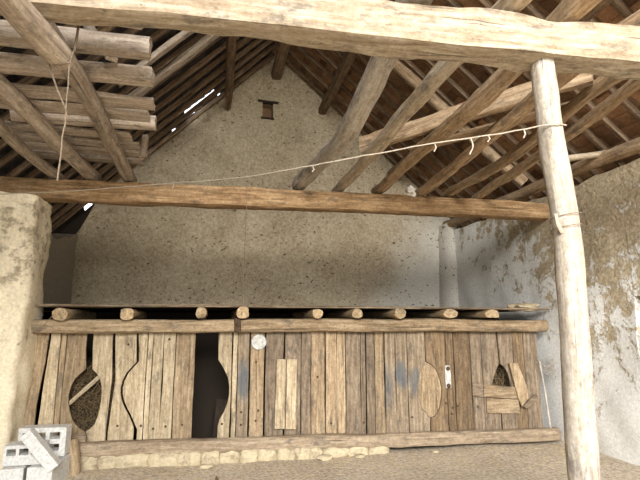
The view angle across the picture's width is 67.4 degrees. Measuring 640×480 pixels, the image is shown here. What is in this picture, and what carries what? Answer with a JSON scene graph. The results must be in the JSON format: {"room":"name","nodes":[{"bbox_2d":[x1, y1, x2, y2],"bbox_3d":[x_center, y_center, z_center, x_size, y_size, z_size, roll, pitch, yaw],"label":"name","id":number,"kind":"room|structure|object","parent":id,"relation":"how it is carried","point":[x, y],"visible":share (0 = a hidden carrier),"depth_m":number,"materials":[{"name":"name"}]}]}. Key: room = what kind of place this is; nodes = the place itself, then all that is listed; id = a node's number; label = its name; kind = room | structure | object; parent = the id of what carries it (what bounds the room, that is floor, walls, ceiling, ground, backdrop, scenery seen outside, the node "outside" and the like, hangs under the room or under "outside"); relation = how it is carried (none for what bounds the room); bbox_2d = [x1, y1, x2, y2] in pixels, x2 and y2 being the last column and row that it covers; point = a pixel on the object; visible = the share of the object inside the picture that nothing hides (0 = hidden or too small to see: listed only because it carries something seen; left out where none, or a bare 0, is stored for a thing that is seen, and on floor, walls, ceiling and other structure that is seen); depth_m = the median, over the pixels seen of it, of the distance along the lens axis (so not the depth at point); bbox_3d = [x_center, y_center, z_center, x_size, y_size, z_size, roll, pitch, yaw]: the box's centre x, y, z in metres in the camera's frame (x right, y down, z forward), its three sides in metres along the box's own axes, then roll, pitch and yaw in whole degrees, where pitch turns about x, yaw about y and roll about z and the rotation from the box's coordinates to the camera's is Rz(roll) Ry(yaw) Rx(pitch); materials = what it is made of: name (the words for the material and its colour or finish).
{"room":"farm building","nodes":[
{"label":"farm building","id":0,"kind":"room"},
{"bbox_2d":[43,233,77,311],"bbox_3d":[-3.268,0.481,2.796,0.448,3.239,11.800,2,-10,-13],"label":"wall","id":1,"kind":"structure","parent":0,"point":[58,273],"depth_m":7.77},
{"bbox_2d":[71,54,461,306],"bbox_3d":[-0.869,-0.326,9.754,8.200,7.283,0.452,2,-10,-13],"label":"wall","id":2,"kind":"structure","parent":0,"point":[124,255],"depth_m":9.54,"materials":[{"name":"grey paint"}]},
{"bbox_2d":[52,204,94,233],"bbox_3d":[-4.545,-0.259,8.868,1.450,2.038,0.034,2,-10,-13],"label":"gable boarding","id":3,"kind":"object","parent":2,"relation":"attached to","point":[74,223],"visible":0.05,"depth_m":8.87,"materials":[{"name":"brown wood"}]},
{"bbox_2d":[224,36,236,110],"bbox_3d":[-1.120,-3.274,6.344,0.180,0.228,7.572,2,-10,-12],"label":"purlin","id":4,"kind":"object","parent":2,"relation":"attached to","point":[230,40],"visible":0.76,"depth_m":8.16,"materials":[{"name":"brown wood"}]},
{"bbox_2d":[271,42,290,79],"bbox_3d":[-0.121,-4.110,6.706,0.258,0.307,7.522,2,-10,-13],"label":"pole","id":5,"kind":"object","parent":2,"relation":"attached to","point":[283,48],"visible":0.46,"depth_m":9.40,"materials":[{"name":"brown wood"}]},
{"bbox_2d":[318,52,357,114],"bbox_3d":[0.828,-3.381,6.719,0.185,0.219,7.767,2,-10,-12],"label":"purlin","id":6,"kind":"object","parent":2,"relation":"attached to","point":[348,58],"visible":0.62,"depth_m":8.83,"materials":[{"name":"brown wood"}]},
{"bbox_2d":[387,0,613,173],"bbox_3d":[2.341,-2.034,6.830,0.204,0.205,7.766,2,-10,-13],"label":"purlin","id":7,"kind":"object","parent":2,"relation":"attached to","point":[599,7],"visible":0.06,"depth_m":4.87,"materials":[{"name":"brown wood"}]},
{"bbox_2d":[392,60,527,186],"bbox_3d":[2.014,-2.065,7.686,2.661,2.382,0.213,2,-10,-10],"label":"rafter","id":8,"kind":"object","parent":7,"relation":"attached to","point":[400,69],"visible":0.36,"depth_m":7.62,"materials":[{"name":"brown wood"}]},
{"bbox_2d":[0,0,639,479],"bbox_3d":[0.331,0.344,1.937,10.274,11.729,16.523,2,-10,-13],"label":"ceiling","id":9,"kind":"structure","parent":0,"point":[620,116],"depth_m":7.65,"materials":[{"name":"wood"}]},
{"bbox_2d":[0,0,73,70],"bbox_3d":[-1.417,-1.101,2.181,0.140,0.141,1.070,1,-10,-3],"label":"log","id":10,"kind":"object","parent":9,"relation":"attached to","point":[21,15],"visible":1,"depth_m":2.37,"materials":[{"name":"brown wood"}]},
{"bbox_2d":[49,64,66,180],"bbox_3d":[-1.433,-0.643,2.590,0.117,0.664,0.018,4,-11,-19],"label":"hanging wire","id":11,"kind":"object","parent":10,"relation":"hanging from","point":[49,64],"visible":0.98,"depth_m":2.60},
{"bbox_2d":[46,25,79,66],"bbox_3d":[-1.535,-1.289,2.743,0.363,0.707,0.141,-3,-11,18],"label":"sling","id":12,"kind":"object","parent":10,"relation":"attached to","point":[78,26],"visible":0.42,"depth_m":2.66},
{"bbox_2d":[1,24,80,76],"bbox_3d":[-2.052,-2.607,5.041,4.285,4.329,0.080,2,-10,-13],"label":"rafter","id":13,"kind":"object","parent":9,"relation":"attached to","point":[29,51],"visible":0.05,"depth_m":4.70,"materials":[{"name":"brown wood"}]},
{"bbox_2d":[16,26,116,84],"bbox_3d":[-2.126,-2.552,5.375,4.282,4.329,0.094,2,-10,-13],"label":"rafter","id":14,"kind":"object","parent":9,"relation":"attached to","point":[28,80],"visible":0.13,"depth_m":5.00,"materials":[{"name":"brown wood"}]},
{"bbox_2d":[0,28,139,120],"bbox_3d":[-2.201,-2.491,5.689,4.290,4.323,0.068,2,-10,-13],"label":"rafter","id":15,"kind":"object","parent":9,"relation":"attached to","point":[5,116],"visible":0.22,"depth_m":5.39,"materials":[{"name":"brown wood"}]},
{"bbox_2d":[0,29,172,149],"bbox_3d":[-2.291,-2.427,6.072,4.286,4.328,0.077,2,-10,-13],"label":"rafter","id":16,"kind":"object","parent":9,"relation":"attached to","point":[158,34],"visible":0.14,"depth_m":6.04,"materials":[{"name":"brown wood"}]},
{"bbox_2d":[0,30,182,167],"bbox_3d":[-2.371,-2.366,6.405,4.286,4.318,0.068,2,-10,-13],"label":"rafter","id":17,"kind":"object","parent":9,"relation":"attached to","point":[107,87],"visible":0.17,"depth_m":5.84,"materials":[{"name":"brown wood"}]},
{"bbox_2d":[4,33,206,176],"bbox_3d":[-2.450,-2.304,6.761,4.278,4.340,0.080,2,-10,-13],"label":"rafter","id":18,"kind":"object","parent":9,"relation":"attached to","point":[26,164],"visible":0.34,"depth_m":6.79,"materials":[{"name":"brown wood"}]},
{"bbox_2d":[23,36,223,177],"bbox_3d":[-2.534,-2.239,7.106,4.287,4.317,0.074,2,-10,-13],"label":"rafter","id":19,"kind":"object","parent":9,"relation":"attached to","point":[36,171],"visible":0.2,"depth_m":7.12,"materials":[{"name":"brown wood"}]},
{"bbox_2d":[42,36,240,178],"bbox_3d":[-2.625,-2.174,7.470,4.294,4.315,0.067,2,-10,-13],"label":"rafter","id":20,"kind":"object","parent":9,"relation":"attached to","point":[64,165],"visible":0.3,"depth_m":7.63,"materials":[{"name":"brown wood"}]},
{"bbox_2d":[118,31,193,87],"bbox_3d":[-1.815,-2.616,6.220,1.458,1.477,0.141,2,-10,-11],"label":"rail","id":21,"kind":"object","parent":9,"relation":"attached to","point":[174,41],"visible":0.41,"depth_m":6.12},
{"bbox_2d":[48,39,264,204],"bbox_3d":[-2.780,-2.050,8.160,4.275,4.329,0.087,2,-10,-13],"label":"rafter","id":22,"kind":"object","parent":9,"relation":"attached to","point":[217,72],"visible":0.42,"depth_m":8.36,"materials":[{"name":"brown wood"}]},
{"bbox_2d":[63,37,252,179],"bbox_3d":[-2.694,-2.109,7.804,4.293,4.332,0.074,2,-10,-13],"label":"rafter","id":23,"kind":"object","parent":9,"relation":"attached to","point":[181,89],"visible":0.37,"depth_m":7.99,"materials":[{"name":"brown wood"}]},
{"bbox_2d":[51,40,273,213],"bbox_3d":[-2.861,-1.993,8.502,4.294,4.312,0.071,2,-10,-13],"label":"rafter","id":24,"kind":"object","parent":9,"relation":"attached to","point":[261,47],"visible":0.5,"depth_m":8.70,"materials":[{"name":"brown wood"}]},
{"bbox_2d":[51,53,274,232],"bbox_3d":[-3.022,-1.871,9.192,4.285,4.319,0.082,2,-10,-13],"label":"rafter","id":25,"kind":"object","parent":9,"relation":"attached to","point":[239,81],"visible":0.66,"depth_m":9.30,"materials":[{"name":"brown wood"}]},
{"bbox_2d":[51,43,276,222],"bbox_3d":[-2.947,-1.932,8.851,4.285,4.327,0.078,2,-10,-12],"label":"rafter","id":26,"kind":"object","parent":9,"relation":"attached to","point":[244,69],"visible":0.64,"depth_m":9.00,"materials":[{"name":"brown wood"}]},
{"bbox_2d":[128,34,219,96],"bbox_3d":[-1.868,-2.599,6.761,1.521,1.518,0.169,2,-10,-10],"label":"rail","id":27,"kind":"object","parent":9,"relation":"attached to","point":[208,39],"visible":0.59,"depth_m":6.68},
{"bbox_2d":[286,58,465,227],"bbox_3d":[1.347,-1.892,10.240,4.532,3.914,0.078,2,-10,-13],"label":"rafter","id":28,"kind":"object","parent":9,"relation":"attached to","point":[298,71],"visible":0.44,"depth_m":10.14,"materials":[{"name":"brown wood"}]},
{"bbox_2d":[288,49,474,223],"bbox_3d":[1.435,-1.959,9.905,4.526,3.904,0.071,2,-10,-13],"label":"rafter","id":29,"kind":"object","parent":9,"relation":"attached to","point":[291,53],"visible":0.51,"depth_m":9.81,"materials":[{"name":"brown wood"}]},
{"bbox_2d":[294,45,486,220],"bbox_3d":[1.517,-2.026,9.517,4.529,3.900,0.073,2,-10,-13],"label":"rafter","id":30,"kind":"object","parent":9,"relation":"attached to","point":[301,49],"visible":0.38,"depth_m":9.46,"materials":[{"name":"brown wood"}]},
{"bbox_2d":[312,48,474,196],"bbox_3d":[1.596,-2.087,9.166,4.527,3.917,0.083,2,-10,-13],"label":"rafter","id":31,"kind":"object","parent":9,"relation":"attached to","point":[320,52],"visible":0.34,"depth_m":9.12,"materials":[{"name":"brown wood"}]},
{"bbox_2d":[332,50,497,199],"bbox_3d":[1.699,-2.157,8.769,4.529,3.899,0.072,2,-10,-12],"label":"rafter","id":32,"kind":"object","parent":9,"relation":"attached to","point":[340,54],"visible":0.33,"depth_m":8.75,"materials":[{"name":"brown wood"}]},
{"bbox_2d":[357,53,508,194],"bbox_3d":[1.775,-2.225,8.416,4.520,3.910,0.094,2,-10,-13],"label":"rafter","id":33,"kind":"object","parent":9,"relation":"attached to","point":[362,57],"visible":0.34,"depth_m":8.41,"materials":[{"name":"brown wood"}]},
{"bbox_2d":[392,70,534,199],"bbox_3d":[1.866,-2.295,8.059,4.527,3.903,0.070,2,-10,-13],"label":"rafter","id":34,"kind":"object","parent":9,"relation":"attached to","point":[406,83],"visible":0.11,"depth_m":8.11,"materials":[{"name":"brown wood"}]},
{"bbox_2d":[402,60,546,196],"bbox_3d":[1.945,-2.349,7.714,4.513,3.916,0.076,2,-10,-13],"label":"rafter","id":35,"kind":"object","parent":9,"relation":"attached to","point":[412,66],"visible":0.34,"depth_m":7.71,"materials":[{"name":"brown wood"}]},
{"bbox_2d":[423,59,541,170],"bbox_3d":[2.025,-2.412,7.365,4.522,3.906,0.071,2,-10,-12],"label":"rafter","id":36,"kind":"object","parent":9,"relation":"attached to","point":[431,63],"visible":0.22,"depth_m":7.37,"materials":[{"name":"brown wood"}]},
{"bbox_2d":[388,0,583,184],"bbox_3d":[2.106,-2.473,7.021,4.526,3.904,0.072,2,-10,-13],"label":"rafter","id":37,"kind":"object","parent":9,"relation":"attached to","point":[461,68],"visible":0.16,"depth_m":7.02,"materials":[{"name":"brown wood"}]},
{"bbox_2d":[495,178,545,200],"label":"wall plate","id":38,"kind":"object","parent":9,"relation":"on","point":[538,186],"depth_m":7.62,"materials":[{"name":"brown wood"}]},
{"bbox_2d":[444,0,625,166],"bbox_3d":[2.273,-2.603,6.312,4.522,3.918,0.081,2,-10,-13],"label":"rafter","id":39,"kind":"object","parent":9,"relation":"attached to","point":[588,133],"visible":0.25,"depth_m":6.37,"materials":[{"name":"brown wood"}]},
{"bbox_2d":[479,64,599,175],"bbox_3d":[2.184,-2.534,6.693,4.534,3.903,0.068,2,-10,-13],"label":"rafter","id":40,"kind":"object","parent":9,"relation":"attached to","point":[488,69],"visible":0.09,"depth_m":6.78,"materials":[{"name":"brown wood"}]},
{"bbox_2d":[478,0,639,156],"bbox_3d":[2.356,-2.663,5.967,4.520,3.914,0.064,2,-10,-13],"label":"rafter","id":41,"kind":"object","parent":9,"relation":"attached to","point":[621,135],"visible":0.28,"depth_m":6.04,"materials":[{"name":"brown wood"}]},
{"bbox_2d":[523,3,639,121],"bbox_3d":[2.438,-2.731,5.625,4.516,3.910,0.071,2,-10,-13],"label":"rafter","id":42,"kind":"object","parent":9,"relation":"attached to","point":[529,8],"visible":0.29,"depth_m":5.68,"materials":[{"name":"brown wood"}]},
{"bbox_2d":[571,137,639,177],"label":"wall plate","id":43,"kind":"object","parent":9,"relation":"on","point":[619,152],"depth_m":6.03,"materials":[{"name":"brown wood"}]},
{"bbox_2d":[568,150,605,160],"bbox_3d":[3.536,-1.097,6.192,1.048,0.183,0.089,-2,-10,9],"label":"pole","id":44,"kind":"object","parent":43,"relation":"on","point":[581,156],"visible":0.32,"depth_m":6.18,"materials":[{"name":"brown wood"}]},
{"bbox_2d":[610,0,633,18],"bbox_3d":[2.598,-2.852,4.912,4.530,3.898,0.084,2,-10,-13],"label":"rafter","id":45,"kind":"object","parent":9,"relation":"attached to","point":[619,6],"visible":0.47,"depth_m":4.93,"materials":[{"name":"brown wood"}]},
{"bbox_2d":[66,429,639,479],"bbox_3d":[0.457,2.232,3.461,7.900,0.068,12.000,2,-10,-13],"label":"floor","id":46,"kind":"structure","parent":0,"point":[613,468],"depth_m":5.46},
{"bbox_2d":[0,465,30,479],"bbox_3d":[-3.022,2.361,4.811,0.200,0.250,0.480,3,-11,-16],"label":"concrete block","id":47,"kind":"object","parent":46,"relation":"on","point":[9,472],"visible":0.46,"depth_m":4.61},
{"bbox_2d":[2,440,49,466],"bbox_3d":[-2.940,2.132,4.809,0.360,0.190,0.200,3,-11,-15],"label":"concrete block","id":48,"kind":"object","parent":47,"relation":"on","point":[20,457],"visible":0.59,"depth_m":4.71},
{"bbox_2d":[0,191,52,469],"bbox_3d":[-3.510,1.040,5.436,0.551,3.091,0.766,2,-10,-13],"label":"pillar","id":49,"kind":"structure","parent":46,"relation":"on","point":[25,219],"depth_m":5.27,"materials":[{"name":"paint"}]},
{"bbox_2d":[0,176,548,220],"bbox_3d":[-0.155,-0.516,6.523,7.764,0.395,0.268,2,-10,-13],"label":"tie beam","id":50,"kind":"structure","parent":49,"relation":"on","point":[193,196],"depth_m":6.29,"materials":[{"name":"wood"}]},
{"bbox_2d":[0,118,65,179],"bbox_3d":[-3.145,-1.034,4.945,0.159,0.273,2.177,1,-10,-6],"label":"joist","id":51,"kind":"object","parent":50,"relation":"on","point":[9,136],"visible":0.95,"depth_m":5.15,"materials":[{"name":"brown wood"}]},
{"bbox_2d":[0,73,101,180],"bbox_3d":[-2.738,-1.144,4.534,0.191,0.350,3.201,1,-10,-3],"label":"joist","id":52,"kind":"object","parent":50,"relation":"on","point":[10,95],"visible":0.98,"depth_m":4.68,"materials":[{"name":"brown wood"}]},
{"bbox_2d":[5,121,132,140],"bbox_3d":[-2.683,-1.165,5.138,1.258,0.047,0.234,2,-10,-13],"label":"board","id":53,"kind":"object","parent":52,"relation":"on","point":[16,126],"visible":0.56,"depth_m":5.10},
{"bbox_2d":[0,100,150,122],"bbox_3d":[-2.429,-1.276,4.672,1.472,0.059,0.234,2,-10,-13],"label":"board","id":54,"kind":"object","parent":52,"relation":"on","point":[138,115],"visible":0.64,"depth_m":4.67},
{"bbox_2d":[0,19,152,60],"bbox_3d":[-2.054,-1.544,3.668,1.466,0.159,0.147,2,-10,-12],"label":"board","id":55,"kind":"object","parent":52,"relation":"on","point":[128,46],"visible":0.69,"depth_m":3.68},
{"bbox_2d":[0,52,154,86],"bbox_3d":[-2.179,-1.444,4.045,1.480,0.132,0.180,2,-10,-12],"label":"board","id":56,"kind":"object","parent":52,"relation":"on","point":[10,63],"visible":0.8,"depth_m":4.03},
{"bbox_2d":[83,26,117,62],"bbox_3d":[-1.977,-1.793,4.262,0.713,0.708,0.110,-9,-13,41],"label":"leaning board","id":57,"kind":"object","parent":56,"relation":"on","point":[113,59],"visible":0.18,"depth_m":4.01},
{"bbox_2d":[15,132,140,149],"bbox_3d":[-2.716,-1.108,5.405,1.326,0.049,0.216,2,-10,-13],"label":"board","id":58,"kind":"object","parent":52,"relation":"on","point":[26,137],"visible":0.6,"depth_m":5.36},
{"bbox_2d":[139,134,149,159],"bbox_3d":[-1.998,-1.056,5.452,0.102,0.292,0.089,2,-10,-13],"label":"prop","id":59,"kind":"object","parent":58,"relation":"attached to","point":[145,138],"visible":1,"depth_m":5.42,"materials":[{"name":"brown wood"}]},
{"bbox_2d":[9,109,156,130],"bbox_3d":[-2.425,-1.258,4.980,1.398,0.174,0.159,2,-10,-11],"label":"pole","id":60,"kind":"object","parent":52,"relation":"on","point":[56,119],"visible":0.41,"depth_m":4.93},
{"bbox_2d":[12,83,155,110],"bbox_3d":[-2.323,-1.328,4.409,1.536,0.057,0.252,2,-10,-13],"label":"board","id":61,"kind":"object","parent":52,"relation":"on","point":[30,91],"visible":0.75,"depth_m":4.40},
{"bbox_2d":[25,142,147,157],"bbox_3d":[-2.752,-1.060,5.644,1.367,0.056,0.188,2,-10,-13],"label":"board","id":62,"kind":"object","parent":52,"relation":"on","point":[33,145],"visible":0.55,"depth_m":5.60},
{"bbox_2d":[33,150,144,165],"bbox_3d":[-2.843,-1.009,5.877,1.316,0.058,0.188,2,-10,-13],"label":"board","id":63,"kind":"object","parent":52,"relation":"on","point":[43,154],"visible":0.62,"depth_m":5.84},
{"bbox_2d":[47,21,136,181],"bbox_3d":[-2.113,-1.128,4.550,0.177,0.315,3.415,2,-10,-10],"label":"joist","id":64,"kind":"object","parent":50,"relation":"on","point":[79,81],"visible":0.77,"depth_m":4.42,"materials":[{"name":"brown wood"}]},
{"bbox_2d":[405,186,415,196],"bbox_3d":[1.289,-0.692,6.806,0.154,0.178,0.128,2,-10,-13],"label":"rag","id":65,"kind":"object","parent":50,"relation":"on","point":[410,190],"visible":0.99,"depth_m":6.77,"materials":[{"name":"fabric"}]},
{"bbox_2d":[331,0,531,191],"bbox_3d":[0.771,-1.149,4.841,0.175,0.350,4.165,3,-10,-15],"label":"joist","id":66,"kind":"object","parent":50,"relation":"on","point":[441,70],"visible":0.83,"depth_m":4.47,"materials":[{"name":"brown wood"}]},
{"bbox_2d":[442,217,474,226],"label":"wall plate","id":67,"kind":"object","parent":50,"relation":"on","point":[456,221],"depth_m":9.75,"materials":[{"name":"brown wood"}]},
{"bbox_2d":[371,0,601,193],"bbox_3d":[1.273,-1.157,4.957,0.202,0.367,4.170,2,-10,-13],"label":"joist","id":68,"kind":"object","parent":50,"relation":"on","point":[495,85],"visible":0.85,"depth_m":4.31,"materials":[{"name":"brown wood"}]},
{"bbox_2d":[415,9,639,195],"bbox_3d":[1.842,-1.126,5.085,0.240,0.367,4.158,2,-10,-13],"label":"joist","id":69,"kind":"object","parent":50,"relation":"on","point":[513,116],"visible":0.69,"depth_m":4.93,"materials":[{"name":"brown wood"}]},
{"bbox_2d":[359,73,593,152],"bbox_3d":[1.445,-1.297,4.988,2.482,0.246,0.135,-8,-13,39],"label":"beam","id":70,"kind":"structure","parent":69,"relation":"on","point":[510,97],"depth_m":4.91,"materials":[{"name":"brown wood"}]},
{"bbox_2d":[471,79,639,198],"bbox_3d":[2.651,-1.115,5.278,0.174,0.405,4.163,2,-10,-9],"label":"joist","id":71,"kind":"object","parent":50,"relation":"on","point":[631,86],"visible":0.76,"depth_m":4.88,"materials":[{"name":"brown wood"}]},
{"bbox_2d":[26,454,69,479],"bbox_3d":[-2.735,2.360,4.837,0.230,0.260,0.480,1,-10,-8],"label":"concrete block","id":72,"kind":"object","parent":46,"relation":"on","point":[35,471],"visible":0.62,"depth_m":4.68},
{"bbox_2d":[20,428,61,472],"bbox_3d":[-2.720,2.047,4.678,0.362,0.403,0.130,2,-10,-13],"label":"concrete block","id":73,"kind":"object","parent":72,"relation":"on","point":[32,439],"visible":1,"depth_m":4.62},
{"bbox_2d":[18,424,71,456],"bbox_3d":[-2.897,2.111,5.052,0.460,0.290,0.180,2,-10,-10],"label":"concrete block","id":74,"kind":"object","parent":72,"relation":"on","point":[64,438],"visible":0.63,"depth_m":5.01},
{"bbox_2d":[68,437,80,476],"bbox_3d":[-2.712,2.365,5.201,0.248,0.413,0.210,2,-10,-13],"label":"stump","id":75,"kind":"object","parent":46,"relation":"on","point":[74,450],"visible":0.57,"depth_m":5.15,"materials":[{"name":"beige wood"}]},
{"bbox_2d":[54,350,134,439],"bbox_3d":[-2.848,2.039,5.989,1.069,1.303,0.864,2,-10,-13],"label":"heap","id":76,"kind":"object","parent":46,"relation":"on","point":[85,409],"visible":0.27,"depth_m":5.78,"materials":[{"name":"brown wood"}]},
{"bbox_2d":[69,376,99,405],"bbox_3d":[-2.784,1.768,5.696,0.400,0.382,0.034,3,-11,-15],"label":"stick","id":77,"kind":"object","parent":76,"relation":"on","point":[97,378],"visible":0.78,"depth_m":5.68,"materials":[{"name":"brown wood"}]},
{"bbox_2d":[212,398,230,437],"bbox_3d":[-1.315,2.478,6.564,0.301,0.600,0.101,2,-10,-13],"label":"leaning board","id":78,"kind":"object","parent":46,"relation":"on","point":[221,404],"visible":0.34,"depth_m":6.57,"materials":[{"name":"brown wood"}]},
{"bbox_2d":[80,446,388,469],"bbox_3d":[-0.963,2.603,5.793,3.800,0.279,0.314,2,-10,-13],"label":"footing","id":79,"kind":"object","parent":46,"relation":"on","point":[246,456],"visible":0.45,"depth_m":5.61,"materials":[{"name":"stone"}]},
{"bbox_2d":[35,312,500,439],"bbox_3d":[-0.423,2.022,7.371,7.200,1.780,0.036,2,-10,-13],"label":"stall boarding","id":80,"kind":"object","parent":46,"relation":"on","point":[211,382],"visible":0.11,"depth_m":7.08,"materials":[{"name":"brown wood"}]},
{"bbox_2d":[445,309,498,318],"bbox_3d":[2.057,1.308,8.204,0.239,0.143,3.160,2,-10,-13],"label":"log","id":81,"kind":"object","parent":80,"relation":"on","point":[491,313],"visible":0.34,"depth_m":6.92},
{"bbox_2d":[25,318,561,457],"bbox_3d":[-0.099,1.853,6.149,7.060,1.692,0.286,2,-10,-13],"label":"wall","id":82,"kind":"structure","parent":46,"relation":"on","point":[429,392],"depth_m":6.16,"materials":[{"name":"beige wood"}]},
{"bbox_2d":[52,308,96,320],"bbox_3d":[-3.304,1.109,6.980,0.183,0.158,3.163,2,-10,-12],"label":"log","id":83,"kind":"object","parent":82,"relation":"on","point":[62,314],"visible":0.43,"depth_m":5.68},
{"bbox_2d":[120,308,146,319],"bbox_3d":[-2.633,1.132,7.135,0.170,0.150,3.163,2,-10,-14],"label":"log","id":84,"kind":"object","parent":82,"relation":"on","point":[127,313],"visible":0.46,"depth_m":5.65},
{"bbox_2d":[196,307,207,319],"bbox_3d":[-1.789,1.160,7.330,0.151,0.158,3.164,2,-10,-13],"label":"log","id":85,"kind":"object","parent":82,"relation":"on","point":[201,313],"visible":0.85,"depth_m":5.83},
{"bbox_2d":[46,310,298,311],"bbox_3d":[-0.521,1.172,7.912,7.184,0.046,0.371,2,-10,-13],"label":"board","id":86,"kind":"object","parent":85,"relation":"on","point":[46,310],"visible":0.1,"depth_m":7.57,"materials":[{"name":"brown wood"}]},
{"bbox_2d":[91,310,368,311],"bbox_3d":[-0.447,1.116,7.592,7.184,0.042,0.347,2,-10,-13],"label":"board","id":87,"kind":"object","parent":85,"relation":"on","point":[91,310],"visible":0.11,"depth_m":7.09,"materials":[{"name":"brown wood"}]},
{"bbox_2d":[230,307,248,318],"bbox_3d":[-1.315,1.173,7.434,0.174,0.162,3.162,2,-10,-13],"label":"log","id":88,"kind":"object","parent":82,"relation":"on","point":[241,312],"visible":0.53,"depth_m":5.94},
{"bbox_2d":[44,309,463,311],"bbox_3d":[-0.373,1.059,7.282,7.180,0.042,0.347,2,-10,-13],"label":"board","id":89,"kind":"object","parent":88,"relation":"on","point":[44,309],"visible":0.17,"depth_m":6.78,"materials":[{"name":"brown wood"}]},
{"bbox_2d":[44,307,508,310],"bbox_3d":[-0.227,0.948,6.654,7.177,0.049,0.344,2,-10,-13],"label":"board","id":90,"kind":"object","parent":88,"relation":"on","point":[44,307],"visible":0.28,"depth_m":6.38,"materials":[{"name":"brown wood"}]},
{"bbox_2d":[44,308,516,311],"bbox_3d":[-0.307,1.004,6.975,7.178,0.044,0.380,2,-10,-13],"label":"board","id":91,"kind":"object","parent":88,"relation":"on","point":[44,308],"visible":0.24,"depth_m":6.86,"materials":[{"name":"brown wood"}]},
{"bbox_2d":[35,304,549,310],"bbox_3d":[-0.156,0.892,6.351,7.184,0.045,0.334,2,-10,-13],"label":"board","id":92,"kind":"object","parent":88,"relation":"on","point":[36,305],"visible":0.93,"depth_m":6.09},
{"bbox_2d":[507,303,539,311],"bbox_3d":[3.011,0.999,7.098,0.500,0.129,0.373,2,-10,-13],"label":"rubble stone","id":93,"kind":"object","parent":92,"relation":"on","point":[532,306],"visible":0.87,"depth_m":6.97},
{"bbox_2d":[251,334,265,349],"bbox_3d":[-0.781,1.302,6.132,0.196,0.196,0.030,2,-10,-13],"label":"round lid","id":94,"kind":"object","parent":82,"relation":"attached to","point":[258,341],"visible":1,"depth_m":6.13,"materials":[{"name":"plastic"}]},
{"bbox_2d":[292,309,322,318],"bbox_3d":[-0.405,1.217,7.644,0.150,0.140,3.156,2,-10,-13],"label":"log","id":95,"kind":"object","parent":82,"relation":"on","point":[315,313],"visible":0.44,"depth_m":6.42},
{"bbox_2d":[325,308,362,318],"bbox_3d":[0.122,1.227,7.764,0.168,0.145,3.167,2,-10,-13],"label":"log","id":96,"kind":"object","parent":82,"relation":"on","point":[353,313],"visible":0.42,"depth_m":6.51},
{"bbox_2d":[362,308,405,318],"bbox_3d":[0.729,1.255,7.902,0.181,0.148,3.152,2,-10,-12],"label":"log","id":97,"kind":"object","parent":82,"relation":"on","point":[396,313],"visible":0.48,"depth_m":6.71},
{"bbox_2d":[404,309,457,318],"bbox_3d":[1.439,1.283,8.066,0.244,0.147,3.162,2,-10,-13],"label":"log","id":98,"kind":"object","parent":82,"relation":"on","point":[445,313],"visible":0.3,"depth_m":6.86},
{"bbox_2d":[538,361,551,427],"bbox_3d":[3.210,2.199,6.850,0.027,0.931,0.114,8,-13,-36],"label":"leaning stick","id":99,"kind":"object","parent":82,"relation":"on","point":[540,367],"visible":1,"depth_m":6.84,"materials":[{"name":"brown wood"}]},
{"bbox_2d":[317,454,332,460],"bbox_3d":[0.055,2.640,5.815,0.197,0.072,0.136,2,-10,-13],"label":"stone","id":100,"kind":"object","parent":46,"relation":"on","point":[325,457],"visible":0.99,"depth_m":5.77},
{"bbox_2d":[66,444,605,479],"bbox_3d":[0.450,2.468,4.821,6.222,0.110,2.382,2,-10,-13],"label":"straw","id":101,"kind":"object","parent":46,"relation":"on","point":[540,444],"visible":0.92,"depth_m":5.55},
{"bbox_2d":[438,223,458,306],"bbox_3d":[2.738,1.540,10.082,0.493,3.750,0.784,2,-10,-13],"label":"buttress","id":102,"kind":"object","parent":46,"relation":"on","point":[448,285],"visible":0.27,"depth_m":9.97,"materials":[{"name":"grey paint"}]},
{"bbox_2d":[470,356,509,426],"bbox_3d":[2.534,2.341,7.224,0.788,1.283,0.867,2,-10,-13],"label":"heap","id":103,"kind":"object","parent":46,"relation":"on","point":[500,378],"visible":0.14,"depth_m":7.03,"materials":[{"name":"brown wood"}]},
{"bbox_2d":[530,57,600,479],"bbox_3d":[1.516,0.471,2.910,0.231,3.385,0.184,2,-10,-13],"label":"wooden post","id":104,"kind":"object","parent":46,"relation":"on","point":[582,454],"visible":1,"depth_m":2.91,"materials":[{"name":"brown wood"}]},
{"bbox_2d":[2,123,566,194],"bbox_3d":[-1.002,-0.562,4.157,5.614,0.294,0.122,-4,-11,23],"label":"cord","id":105,"kind":"object","parent":104,"relation":"attached to","point":[488,135],"visible":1,"depth_m":3.65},
{"bbox_2d":[0,0,639,79],"bbox_3d":[0.697,-1.319,3.046,7.826,0.714,0.298,2,-10,-13],"label":"tie beam","id":106,"kind":"structure","parent":104,"relation":"on","point":[508,40],"depth_m":2.87,"materials":[{"name":"wood"}]},
{"bbox_2d":[291,0,432,189],"bbox_3d":[0.241,-1.161,4.718,0.303,0.408,4.162,3,-10,-14],"label":"joist","id":107,"kind":"object","parent":106,"relation":"on","point":[373,81],"visible":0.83,"depth_m":4.31,"materials":[{"name":"brown wood"}]},
{"bbox_2d":[442,76,621,197],"bbox_3d":[2.305,-1.128,5.196,0.216,0.363,4.157,2,-10,-13],"label":"joist","id":108,"kind":"object","parent":106,"relation":"on","point":[601,84],"visible":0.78,"depth_m":5.25,"materials":[{"name":"brown wood"}]},
{"bbox_2d":[408,101,568,150],"bbox_3d":[1.825,-1.217,5.287,1.875,0.061,0.204,-9,-13,40],"label":"plank","id":109,"kind":"object","parent":108,"relation":"on","point":[476,131],"visible":0.35,"depth_m":5.29,"materials":[{"name":"brown wood"}]},
{"bbox_2d":[454,158,639,465],"bbox_3d":[4.239,0.613,4.534,0.482,3.593,11.800,2,-10,-13],"label":"wall","id":110,"kind":"structure","parent":0,"point":[501,263],"depth_m":6.32,"materials":[{"name":"paint"}]},
{"bbox_2d":[537,351,558,383],"bbox_3d":[3.339,1.873,6.940,0.371,0.523,0.333,10,-14,-44],"label":"cobweb","id":111,"kind":"object","parent":110,"relation":"attached to","point":[552,359],"visible":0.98,"depth_m":6.92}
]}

